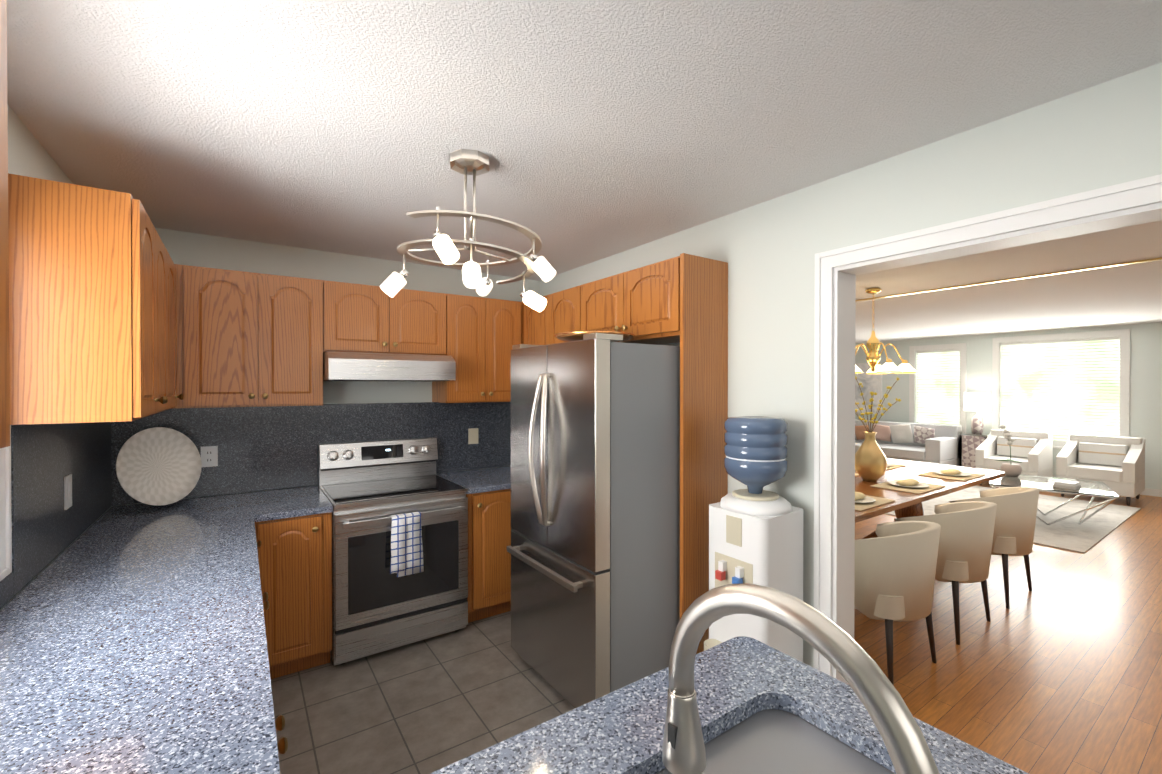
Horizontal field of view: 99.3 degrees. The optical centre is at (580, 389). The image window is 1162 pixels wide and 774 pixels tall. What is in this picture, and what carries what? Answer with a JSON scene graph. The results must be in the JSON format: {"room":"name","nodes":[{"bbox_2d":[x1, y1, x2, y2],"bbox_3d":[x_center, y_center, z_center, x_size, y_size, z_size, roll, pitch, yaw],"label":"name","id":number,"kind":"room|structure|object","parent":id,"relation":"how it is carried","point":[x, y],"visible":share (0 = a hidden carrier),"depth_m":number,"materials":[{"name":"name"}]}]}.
{"room":"kitchen","nodes":[
{"label":"kitchen","id":0,"kind":"room"},
{"bbox_2d":[0,104,101,609],"bbox_3d":[-0.702,0.329,-0.176,0.150,2.440,6.800,0,0,-35],"label":"wall","id":1,"kind":"structure","parent":0,"point":[29,155],"depth_m":1.71,"materials":[{"name":"white paint"}]},
{"bbox_2d":[0,425,11,580],"bbox_3d":[-1.450,-0.009,0.957,0.148,1.140,1.220,0,0,-35],"label":"window","id":2,"kind":"structure","parent":1,"relation":"in","point":[5,521],"depth_m":1.48,"materials":[{"name":"white"}]},
{"bbox_2d":[0,0,27,448],"bbox_3d":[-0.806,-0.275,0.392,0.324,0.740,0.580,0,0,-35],"label":"upper cabinet","id":3,"kind":"object","parent":1,"relation":"attached to","point":[13,188],"depth_m":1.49,"materials":[{"name":"brown wood"}]},
{"bbox_2d":[0,422,115,608],"bbox_3d":[-1.552,0.375,1.217,0.028,0.527,3.538,0,0,-35],"label":"backsplash","id":4,"kind":"structure","parent":1,"relation":"attached to","point":[42,455],"depth_m":1.82,"materials":[{"name":"grey stone"}]},
{"bbox_2d":[64,474,71,509],"bbox_3d":[-2.053,0.410,1.977,0.009,0.130,0.080,0,0,-35],"label":"electrical outlet plate","id":5,"kind":"object","parent":4,"relation":"attached to","point":[67,479],"depth_m":1.96,"materials":[{"name":"white plastic"}]},
{"bbox_2d":[28,177,171,423],"bbox_3d":[-1.828,-0.275,1.872,0.324,0.760,0.738,0,0,-35],"label":"upper cabinet","id":6,"kind":"object","parent":1,"relation":"attached to","point":[110,310],"depth_m":1.60,"materials":[{"name":"brown wood"}]},
{"bbox_2d":[172,261,179,407],"bbox_3d":[-2.152,-0.278,2.342,0.324,0.760,0.403,0,0,-35],"label":"upper cabinet","id":7,"kind":"object","parent":1,"relation":"attached to","point":[175,267],"depth_m":2.60,"materials":[{"name":"brown wood"}]},
{"bbox_2d":[107,228,539,510],"bbox_3d":[-1.504,0.305,3.492,2.996,2.440,0.150,0,0,-35],"label":"wall","id":8,"kind":"structure","parent":0,"point":[198,250],"depth_m":3.32,"materials":[{"name":"white paint"}]},
{"bbox_2d":[188,266,327,407],"bbox_3d":[-1.913,-0.281,2.919,0.656,0.760,0.318,0,0,-35],"label":"upper cabinet","id":9,"kind":"object","parent":8,"relation":"attached to","point":[255,339],"depth_m":2.78,"materials":[{"name":"brown wood"}]},
{"bbox_2d":[116,402,510,505],"bbox_3d":[-1.439,0.361,3.424,2.661,0.527,0.033,0,0,-35],"label":"backsplash","id":10,"kind":"structure","parent":8,"relation":"attached to","point":[267,448],"depth_m":3.17,"materials":[{"name":"grey stone"}]},
{"bbox_2d":[201,446,217,466],"bbox_3d":[-2.178,0.394,2.891,0.080,0.120,0.010,0,0,-35],"label":"electrical outlet plate","id":11,"kind":"object","parent":10,"relation":"attached to","point":[209,456],"depth_m":2.89,"materials":[{"name":"white plastic"}]},
{"bbox_2d":[468,428,477,443],"bbox_3d":[-0.833,0.363,3.819,0.080,0.120,0.010,0,0,-35],"label":"electrical outlet plate","id":12,"kind":"object","parent":10,"relation":"attached to","point":[473,432],"depth_m":3.81,"materials":[{"name":"white plastic"}]},
{"bbox_2d":[328,281,447,355],"bbox_3d":[-1.330,-0.447,3.320,0.760,0.435,0.318,0,0,-35],"label":"upper cabinet","id":13,"kind":"object","parent":8,"relation":"attached to","point":[361,318],"depth_m":3.18,"materials":[{"name":"brown wood"}]},
{"bbox_2d":[323,351,455,381],"bbox_3d":[-1.278,-0.140,3.246,0.752,0.171,0.500,0,0,-35],"label":"range hood","id":14,"kind":"object","parent":8,"relation":"attached to","point":[350,366],"visible":0.94,"depth_m":3.02,"materials":[{"name":"silver metal"}]},
{"bbox_2d":[432,294,519,402],"bbox_3d":[-0.781,-0.287,3.700,0.574,0.760,0.318,0,0,-35],"label":"upper cabinet","id":15,"kind":"object","parent":8,"relation":"attached to","point":[483,333],"depth_m":3.55,"materials":[{"name":"brown wood"}]},
{"bbox_2d":[7,0,1161,342],"bbox_3d":[3.164,-0.960,4.184,11.476,0.080,9.900,0,0,-35],"label":"ceiling","id":16,"kind":"structure","parent":0,"point":[595,130],"depth_m":1.60,"materials":[{"name":"white paint"}]},
{"bbox_2d":[380,149,555,311],"bbox_3d":[-0.427,-0.612,1.927,0.616,0.585,0.628,0,0,-35],"label":"ceiling light","id":17,"kind":"object","parent":16,"relation":"attached to","point":[466,162],"visible":1,"depth_m":1.87,"materials":[{"name":"brushed nickel"},{"name":"frosted glass"}]},
{"bbox_2d":[855,288,917,373],"bbox_3d":[2.665,-0.534,4.538,0.669,0.774,0.648,0,0,-35],"label":"brass chandelier","id":18,"kind":"object","parent":16,"relation":"hanging from","point":[873,344],"visible":0.85,"depth_m":4.47,"materials":[{"name":"gold metal"}]},
{"bbox_2d":[856,257,1161,301],"bbox_3d":[3.174,-0.916,4.677,0.040,0.011,8.800,0,0,-35],"label":"trim","id":19,"kind":"structure","parent":16,"relation":"attached to","point":[1091,268],"depth_m":4.02,"materials":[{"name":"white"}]},
{"bbox_2d":[271,481,1161,773],"bbox_3d":[3.164,1.550,4.200,11.476,0.060,9.900,0,0,-35],"label":"floor","id":20,"kind":"structure","parent":0,"point":[1057,669],"depth_m":2.58,"materials":[{"name":"brown wood"}]},
{"bbox_2d":[255,525,258,544],"bbox_3d":[-1.767,1.102,2.106,0.619,0.862,0.522,0,0,-35],"label":"base cabinet","id":21,"kind":"object","parent":20,"relation":"on","point":[256,526],"depth_m":2.51,"materials":[{"name":"brown wood"}]},
{"bbox_2d":[0,492,271,773],"bbox_3d":[-1.271,0.656,1.393,0.630,0.035,3.506,0,0,-35],"label":"countertop","id":22,"kind":"structure","parent":21,"relation":"on","point":[132,640],"depth_m":1.20,"materials":[{"name":"stone"}]},
{"bbox_2d":[116,427,201,512],"bbox_3d":[-2.258,0.418,2.595,0.140,0.424,0.410,-12,-43,15],"label":"decorative plate","id":23,"kind":"object","parent":22,"relation":"on","point":[157,466],"visible":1,"depth_m":2.59,"materials":[{"name":"ceramic"},{"name":"acrylic"}]},
{"bbox_2d":[257,545,266,620],"bbox_3d":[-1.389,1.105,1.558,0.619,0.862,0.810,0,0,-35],"label":"base cabinet","id":24,"kind":"object","parent":20,"relation":"on","point":[264,595],"depth_m":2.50,"materials":[{"name":"brown wood"}]},
{"bbox_2d":[265,621,282,753],"bbox_3d":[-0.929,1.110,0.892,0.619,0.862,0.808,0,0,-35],"label":"base cabinet","id":25,"kind":"object","parent":20,"relation":"on","point":[268,631],"depth_m":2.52,"materials":[{"name":"brown wood"}]},
{"bbox_2d":[272,583,1028,773],"bbox_3d":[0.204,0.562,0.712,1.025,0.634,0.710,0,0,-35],"label":"countertop","id":26,"kind":"structure","parent":25,"relation":"on","point":[741,704],"depth_m":0.89,"materials":[{"name":"stone"}]},
{"bbox_2d":[656,709,894,773],"bbox_3d":[0.213,0.779,0.682,0.835,0.200,0.460,0,0,-35],"label":"sink","id":27,"kind":"object","parent":26,"relation":"in","point":[759,741],"depth_m":0.93,"materials":[{"name":"silver metal"}]},
{"bbox_2d":[662,583,938,773],"bbox_3d":[0.264,0.444,0.614,0.119,0.398,0.377,0,0,-35],"label":"faucet","id":28,"kind":"object","parent":26,"relation":"on","point":[683,752],"depth_m":0.58,"materials":[{"name":"silver metal"}]},
{"bbox_2d":[263,512,331,677],"bbox_3d":[-1.673,1.097,2.854,0.336,0.862,0.644,0,0,-35],"label":"base cabinet","id":29,"kind":"object","parent":20,"relation":"on","point":[295,560],"depth_m":2.60,"materials":[{"name":"brown wood"}]},
{"bbox_2d":[256,485,332,520],"bbox_3d":[-1.676,0.647,2.844,0.353,0.035,0.656,0,0,-35],"label":"countertop","id":30,"kind":"structure","parent":29,"relation":"on","point":[309,500],"depth_m":2.72,"materials":[{"name":"stone"}]},
{"bbox_2d":[318,437,467,665],"bbox_3d":[-1.189,0.942,3.124,0.758,1.170,0.745,0,0,-35],"label":"range","id":31,"kind":"object","parent":20,"relation":"on","point":[400,544],"visible":0.94,"depth_m":2.90,"materials":[{"name":"silver metal"}]},
{"bbox_2d":[390,512,423,576],"bbox_3d":[-1.001,0.890,2.830,0.190,0.348,0.048,0,0,-35],"label":"towel","id":32,"kind":"object","parent":31,"relation":"hanging from","point":[406,528],"depth_m":2.82,"materials":[{"name":"white fabric"}]},
{"bbox_2d":[466,489,510,622],"bbox_3d":[-0.736,1.093,3.501,0.404,0.862,0.644,0,0,-35],"label":"base cabinet","id":33,"kind":"object","parent":20,"relation":"on","point":[489,513],"depth_m":3.21,"materials":[{"name":"brown wood"}]},
{"bbox_2d":[436,466,510,493],"bbox_3d":[-0.525,0.642,3.639,0.915,0.035,0.656,0,0,-35],"label":"countertop","id":34,"kind":"structure","parent":33,"relation":"on","point":[497,478],"depth_m":3.46,"materials":[{"name":"stone"}]},
{"bbox_2d":[507,331,679,707],"bbox_3d":[0.123,0.616,2.683,0.859,1.804,0.816,0,0,-35],"label":"refrigerator","id":35,"kind":"object","parent":20,"relation":"on","point":[593,549],"visible":0.94,"depth_m":2.33,"materials":[{"name":"silver metal"}]},
{"bbox_2d":[704,416,802,661],"bbox_3d":[0.758,0.827,2.213,0.382,1.406,0.310,0,0,-35],"label":"water dispenser","id":36,"kind":"object","parent":20,"relation":"on","point":[755,533],"visible":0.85,"depth_m":2.12,"materials":[{"name":"white plastic"}]},
{"bbox_2d":[854,521,940,683],"bbox_3d":[1.659,1.125,2.766,0.678,0.811,0.568,0,0,-35],"label":"dining chair","id":37,"kind":"object","parent":20,"relation":"on","point":[895,566],"visible":0.62,"depth_m":2.51,"materials":[{"name":"beige fabric"}]},
{"bbox_2d":[855,420,961,465],"bbox_3d":[5.649,1.057,9.265,0.970,0.860,2.200,0,0,-35],"label":"sofa","id":38,"kind":"object","parent":20,"relation":"on","point":[930,443],"visible":0.44,"depth_m":8.73,"materials":[{"name":"grey fabric"}]},
{"bbox_2d":[855,376,1005,538],"bbox_3d":[2.430,0.702,4.138,2.850,1.617,1.060,0,0,-35],"label":"dining table","id":39,"kind":"object","parent":20,"relation":"on","point":[898,487],"visible":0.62,"depth_m":4.01,"materials":[{"name":"brown wood"}]},
{"bbox_2d":[894,501,996,644],"bbox_3d":[2.367,1.122,3.254,0.678,0.811,0.568,0,0,-35],"label":"dining chair","id":40,"kind":"object","parent":20,"relation":"on","point":[965,541],"visible":0.69,"depth_m":2.99,"materials":[{"name":"beige fabric"}]},
{"bbox_2d":[959,392,990,467],"bbox_3d":[6.754,0.772,8.410,0.380,1.440,0.380,0,0,-35],"label":"table lamp","id":41,"kind":"object","parent":20,"relation":"on","point":[976,437],"visible":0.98,"depth_m":8.34,"materials":[{"name":"silver metal"}]},
{"bbox_2d":[949,487,1039,608],"bbox_3d":[3.081,1.119,3.734,0.678,0.811,0.568,0,0,-35],"label":"dining chair","id":42,"kind":"object","parent":20,"relation":"on","point":[1015,521],"visible":0.62,"depth_m":3.47,"materials":[{"name":"beige fabric"}]},
{"bbox_2d":[885,486,1140,552],"bbox_3d":[5.154,1.499,6.393,2.910,0.011,2.450,0,0,-35],"label":"living room rug","id":43,"kind":"object","parent":20,"relation":"on","point":[1070,533],"visible":0.36,"depth_m":5.72,"materials":[{"name":"white fabric"}]},
{"bbox_2d":[988,425,1118,525],"bbox_3d":[5.282,0.959,5.597,1.000,1.060,1.000,0,0,40],"label":"coffee table","id":44,"kind":"object","parent":43,"relation":"on","point":[1013,477],"visible":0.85,"depth_m":5.49,"materials":[{"name":"white glass"}]},
{"bbox_2d":[975,429,1052,484],"bbox_3d":[6.681,1.078,7.620,0.780,0.840,0.740,0,0,-35],"label":"armchair","id":45,"kind":"object","parent":20,"relation":"on","point":[1032,451],"visible":0.67,"depth_m":7.56,"materials":[{"name":"white fabric"}]},
{"bbox_2d":[1056,434,1144,505],"bbox_3d":[7.173,1.083,6.818,0.780,0.840,0.740,0,0,-35],"label":"armchair","id":46,"kind":"object","parent":20,"relation":"on","point":[1116,464],"visible":0.85,"depth_m":6.74,"materials":[{"name":"white fabric"}]},
{"bbox_2d":[540,62,1161,666],"bbox_3d":[1.641,0.318,1.440,0.150,2.440,6.800,0,0,-35],"label":"wall","id":47,"kind":"structure","parent":0,"point":[1104,134],"depth_m":2.08,"materials":[{"name":"white paint"}]},
{"bbox_2d":[520,286,579,344],"bbox_3d":[-0.094,-0.285,3.526,0.328,0.760,0.791,0,0,-35],"label":"upper cabinet","id":48,"kind":"object","parent":47,"relation":"attached to","point":[561,313],"depth_m":3.39,"materials":[{"name":"brown wood"}]},
{"bbox_2d":[580,253,727,344],"bbox_3d":[0.373,-0.466,2.847,0.328,0.390,0.855,0,0,-35],"label":"upper cabinet","id":49,"kind":"object","parent":47,"relation":"attached to","point":[683,298],"depth_m":2.54,"materials":[{"name":"brown wood"}]},
{"bbox_2d":[813,174,1161,684],"bbox_3d":[1.417,0.474,1.766,0.202,2.125,1.100,0,0,-35],"label":"door frame","id":50,"kind":"structure","parent":47,"relation":"attached to","point":[1125,204],"depth_m":2.11,"materials":[{"name":"white wood"}]},
{"bbox_2d":[855,322,1161,489],"bbox_3d":[7.598,0.277,7.738,0.150,2.440,8.800,0,0,-35],"label":"wall","id":51,"kind":"structure","parent":0,"point":[1146,381],"depth_m":7.56,"materials":[{"name":"white paint"}]},
{"bbox_2d":[855,362,881,413],"bbox_3d":[5.657,-0.020,10.375,0.043,1.040,1.250,0,0,-35],"label":"picture","id":52,"kind":"object","parent":51,"relation":"attached to","point":[871,382],"visible":0.25,"depth_m":10.06,"materials":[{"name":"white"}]},
{"bbox_2d":[909,343,966,432],"bbox_3d":[6.604,0.113,9.128,0.195,1.870,0.920,0,0,-35],"label":"window","id":53,"kind":"structure","parent":51,"relation":"in","point":[936,407],"depth_m":9.17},
{"bbox_2d":[916,349,959,424],"bbox_3d":[6.598,0.082,9.124,0.040,1.602,0.690,0,0,-35],"label":"window blind","id":54,"kind":"object","parent":53,"relation":"attached to","point":[937,351],"visible":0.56,"depth_m":9.11,"materials":[{"name":"white"}]},
{"bbox_2d":[992,329,1129,448],"bbox_3d":[7.519,0.026,7.803,0.195,1.800,1.600,0,0,-35],"label":"window","id":55,"kind":"structure","parent":51,"relation":"in","point":[1098,423],"depth_m":7.76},
{"bbox_2d":[1001,337,1119,439],"bbox_3d":[7.513,0.006,7.798,0.040,1.554,1.370,0,0,-35],"label":"window blind","id":56,"kind":"object","parent":55,"relation":"attached to","point":[1061,342],"visible":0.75,"depth_m":7.73,"materials":[{"name":"white"}]},
{"bbox_2d":[1140,488,1161,496],"bbox_3d":[7.531,1.447,7.699,0.015,0.100,8.800,0,0,-35],"label":"baseboard","id":57,"kind":"structure","parent":51,"relation":"attached to","point":[1152,492],"depth_m":6.94,"materials":[{"name":"white wood"}]}
]}

